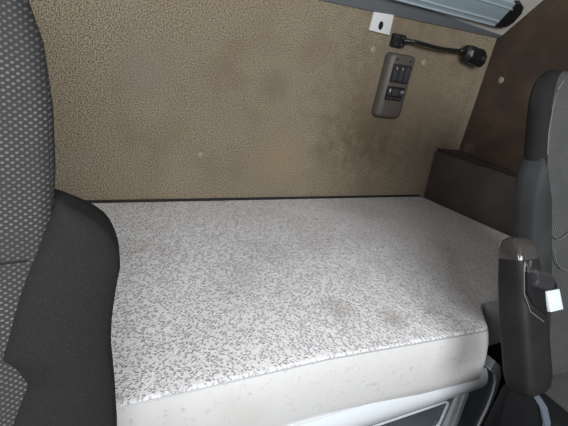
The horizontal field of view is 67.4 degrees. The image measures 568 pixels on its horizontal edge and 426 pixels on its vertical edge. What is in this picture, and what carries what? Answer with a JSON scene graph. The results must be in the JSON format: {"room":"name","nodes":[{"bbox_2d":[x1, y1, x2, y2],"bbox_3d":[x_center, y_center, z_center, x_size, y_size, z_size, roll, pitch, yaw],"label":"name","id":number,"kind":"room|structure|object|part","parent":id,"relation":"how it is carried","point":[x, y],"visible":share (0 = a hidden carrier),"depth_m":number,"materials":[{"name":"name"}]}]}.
{"room":"vehicle interior","nodes":[
{"label":"vehicle interior","id":0,"kind":"room"},
{"bbox_2d":[29,0,487,199],"bbox_3d":[-0.245,-0.315,1.150,2.042,2.300,0.030,-2,26,-28],"label":"wall","id":1,"kind":"structure","parent":0,"point":[277,97],"depth_m":1.19,"materials":[{"name":"beige fabric"}]},
{"bbox_2d":[197,152,204,159],"bbox_3d":[-0.236,-0.162,1.214,0.023,0.023,0.005,-2,26,-28],"label":"stud","id":2,"kind":"object","parent":1,"relation":"attached to","point":[201,155],"visible":1,"depth_m":1.21,"materials":[{"name":"brown plastic"}]},
{"bbox_2d":[370,46,376,53],"bbox_3d":[0.278,-0.502,1.315,0.023,0.023,0.005,-2,26,-28],"label":"stud","id":3,"kind":"object","parent":1,"relation":"attached to","point":[373,50],"visible":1,"depth_m":1.31,"materials":[{"name":"brown plastic"}]},
{"bbox_2d":[368,12,393,34],"bbox_3d":[0.293,-0.573,1.284,0.079,0.057,0.009,-2,26,-28],"label":"wall bracket","id":4,"kind":"object","parent":1,"relation":"attached to","point":[380,22],"visible":1,"depth_m":1.28,"materials":[{"name":"grey paint"}]},
{"bbox_2d":[371,52,414,117],"bbox_3d":[0.362,-0.411,1.387,0.110,0.202,0.040,-2,26,-28],"label":"control unit","id":5,"kind":"object","parent":1,"relation":"attached to","point":[397,68],"visible":1,"depth_m":1.37,"materials":[{"name":"grey plastic"}]},
{"bbox_2d":[421,60,426,66],"bbox_3d":[0.468,-0.500,1.421,0.023,0.023,0.005,-2,26,-28],"label":"stud","id":6,"kind":"object","parent":1,"relation":"attached to","point":[424,62],"visible":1,"depth_m":1.42,"materials":[{"name":"brown plastic"}]},
{"bbox_2d":[324,0,542,37],"bbox_3d":[-0.076,-0.651,0.896,2.046,0.298,0.232,-2,26,-28],"label":"upper bunk","id":7,"kind":"object","parent":1,"relation":"attached to","point":[494,18],"visible":1,"depth_m":1.32,"materials":[{"name":"grey plastic"}]},
{"bbox_3d":[-0.060,-0.616,0.969,1.760,0.075,0.071,-2,26,-28],"label":"rail","id":8,"kind":"part","parent":7,"relation":"part of","materials":[{"name":"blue metal"}]},
{"bbox_3d":[-0.073,-0.665,0.889,2.046,0.266,0.232,-2,26,-28],"label":"sloping panel","id":9,"kind":"part","parent":7,"relation":"part of","materials":[{"name":"grey metal"}]},
{"bbox_2d":[390,33,486,66],"bbox_3d":[0.516,-0.533,1.391,0.387,0.063,0.062,-2,26,-27],"label":"light","id":10,"kind":"object","parent":1,"relation":"attached to","point":[472,55],"visible":1,"depth_m":1.42,"materials":[{"name":"black plastic"}]},
{"bbox_2d":[450,36,496,149],"bbox_3d":[0.684,-0.350,1.641,0.056,2.300,0.030,-2,26,-28],"label":"trim","id":11,"kind":"structure","parent":1,"relation":"attached to","point":[490,42],"depth_m":1.59,"materials":[{"name":"beige fabric"}]},
{"bbox_2d":[459,0,567,172],"bbox_3d":[1.214,0.133,0.741,0.030,2.300,2.330,-2,26,-28],"label":"wall","id":12,"kind":"structure","parent":0,"point":[537,44],"depth_m":1.47,"materials":[{"name":"brown fabric"}]},
{"bbox_2d":[424,148,516,236],"bbox_3d":[0.745,0.033,1.452,0.131,0.332,0.634,-2,26,-28],"label":"side panel","id":13,"kind":"object","parent":12,"relation":"attached to","point":[480,190],"visible":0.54,"depth_m":1.53,"materials":[{"name":"brown plastic"}]},
{"bbox_2d":[498,77,503,82],"bbox_3d":[0.766,-0.471,1.509,0.005,0.023,0.023,-2,26,-28],"label":"stud","id":14,"kind":"object","parent":12,"relation":"attached to","point":[500,79],"visible":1,"depth_m":1.51,"materials":[{"name":"brown plastic"}]},
{"bbox_3d":[0.093,1.224,0.703,2.120,0.030,2.330,-2,26,-28],"label":"floor","id":15,"kind":"structure","parent":0,"visible":0},
{"bbox_2d":[0,0,119,425],"bbox_3d":[-0.390,0.456,0.310,0.537,1.500,0.712,-2,26,-28],"label":"seat","id":16,"kind":"object","parent":15,"relation":"on","point":[60,254],"visible":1,"depth_m":0.39,"materials":[{"name":"grey fabric"}]},
{"bbox_3d":[-0.423,0.071,0.345,0.428,0.840,0.304,-2,26,-28],"label":"backrest","id":17,"kind":"part","parent":16,"relation":"part of","materials":[{"name":"grey fabric"}]},
{"bbox_2d":[86,194,505,425],"bbox_3d":[-0.210,0.496,1.129,1.950,0.856,0.716,-2,26,-28],"label":"bunk base","id":18,"kind":"object","parent":15,"relation":"on","point":[471,403],"visible":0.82,"depth_m":1.02,"materials":[{"name":"white"}]},
{"bbox_2d":[92,197,509,425],"bbox_3d":[-0.110,0.182,1.009,1.997,0.155,0.716,-2,26,-28],"label":"mattress","id":19,"kind":"object","parent":18,"relation":"on","point":[280,312],"visible":0.66,"depth_m":0.88,"materials":[{"name":"grey fabric"}]},
{"bbox_3d":[0.445,0.592,1.150,0.118,0.490,0.060,-2,26,-28],"label":"panel","id":20,"kind":"part","parent":18,"relation":"part of","materials":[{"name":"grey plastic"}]},
{"bbox_2d":[484,69,567,425],"bbox_3d":[0.629,0.484,0.861,0.575,1.372,0.676,-2,26,-28],"label":"seat","id":21,"kind":"object","parent":15,"relation":"on","point":[532,262],"visible":1,"depth_m":0.73,"materials":[{"name":"grey fabric"}]},
{"bbox_3d":[0.410,0.178,0.728,0.078,0.252,0.149,-2,26,-28],"label":"armrest","id":22,"kind":"part","parent":21,"relation":"part of","materials":[{"name":"plastic"}]},
{"bbox_3d":[0.414,0.128,0.697,0.059,0.080,0.025,7,23,-9],"label":"adjuster plate","id":23,"kind":"part","parent":21,"relation":"part of","materials":[{"name":"black plastic"}]},
{"bbox_3d":[0.440,0.381,0.736,0.015,0.115,0.061,-2,26,-28],"label":"recline lever","id":24,"kind":"part","parent":21,"relation":"part of","materials":[{"name":"grey plastic"}]},
{"bbox_3d":[0.466,-0.162,0.781,0.079,0.195,0.148,16,23,12],"label":"panel","id":25,"kind":"part","parent":21,"relation":"part of","materials":[{"name":"grey fabric"}]},
{"bbox_2d":[545,371,567,411],"bbox_3d":[0.719,0.475,0.782,0.340,0.120,0.460,-2,26,-28],"label":"seat cushion","id":26,"kind":"object","parent":21,"relation":"on","point":[558,391],"depth_m":0.84,"materials":[{"name":"grey fabric"}]},
{"bbox_3d":[0.593,0.033,0.882,0.424,0.582,0.233,-2,26,-28],"label":"backrest","id":27,"kind":"part","parent":21,"relation":"part of","materials":[{"name":"grey fabric"}]}
]}

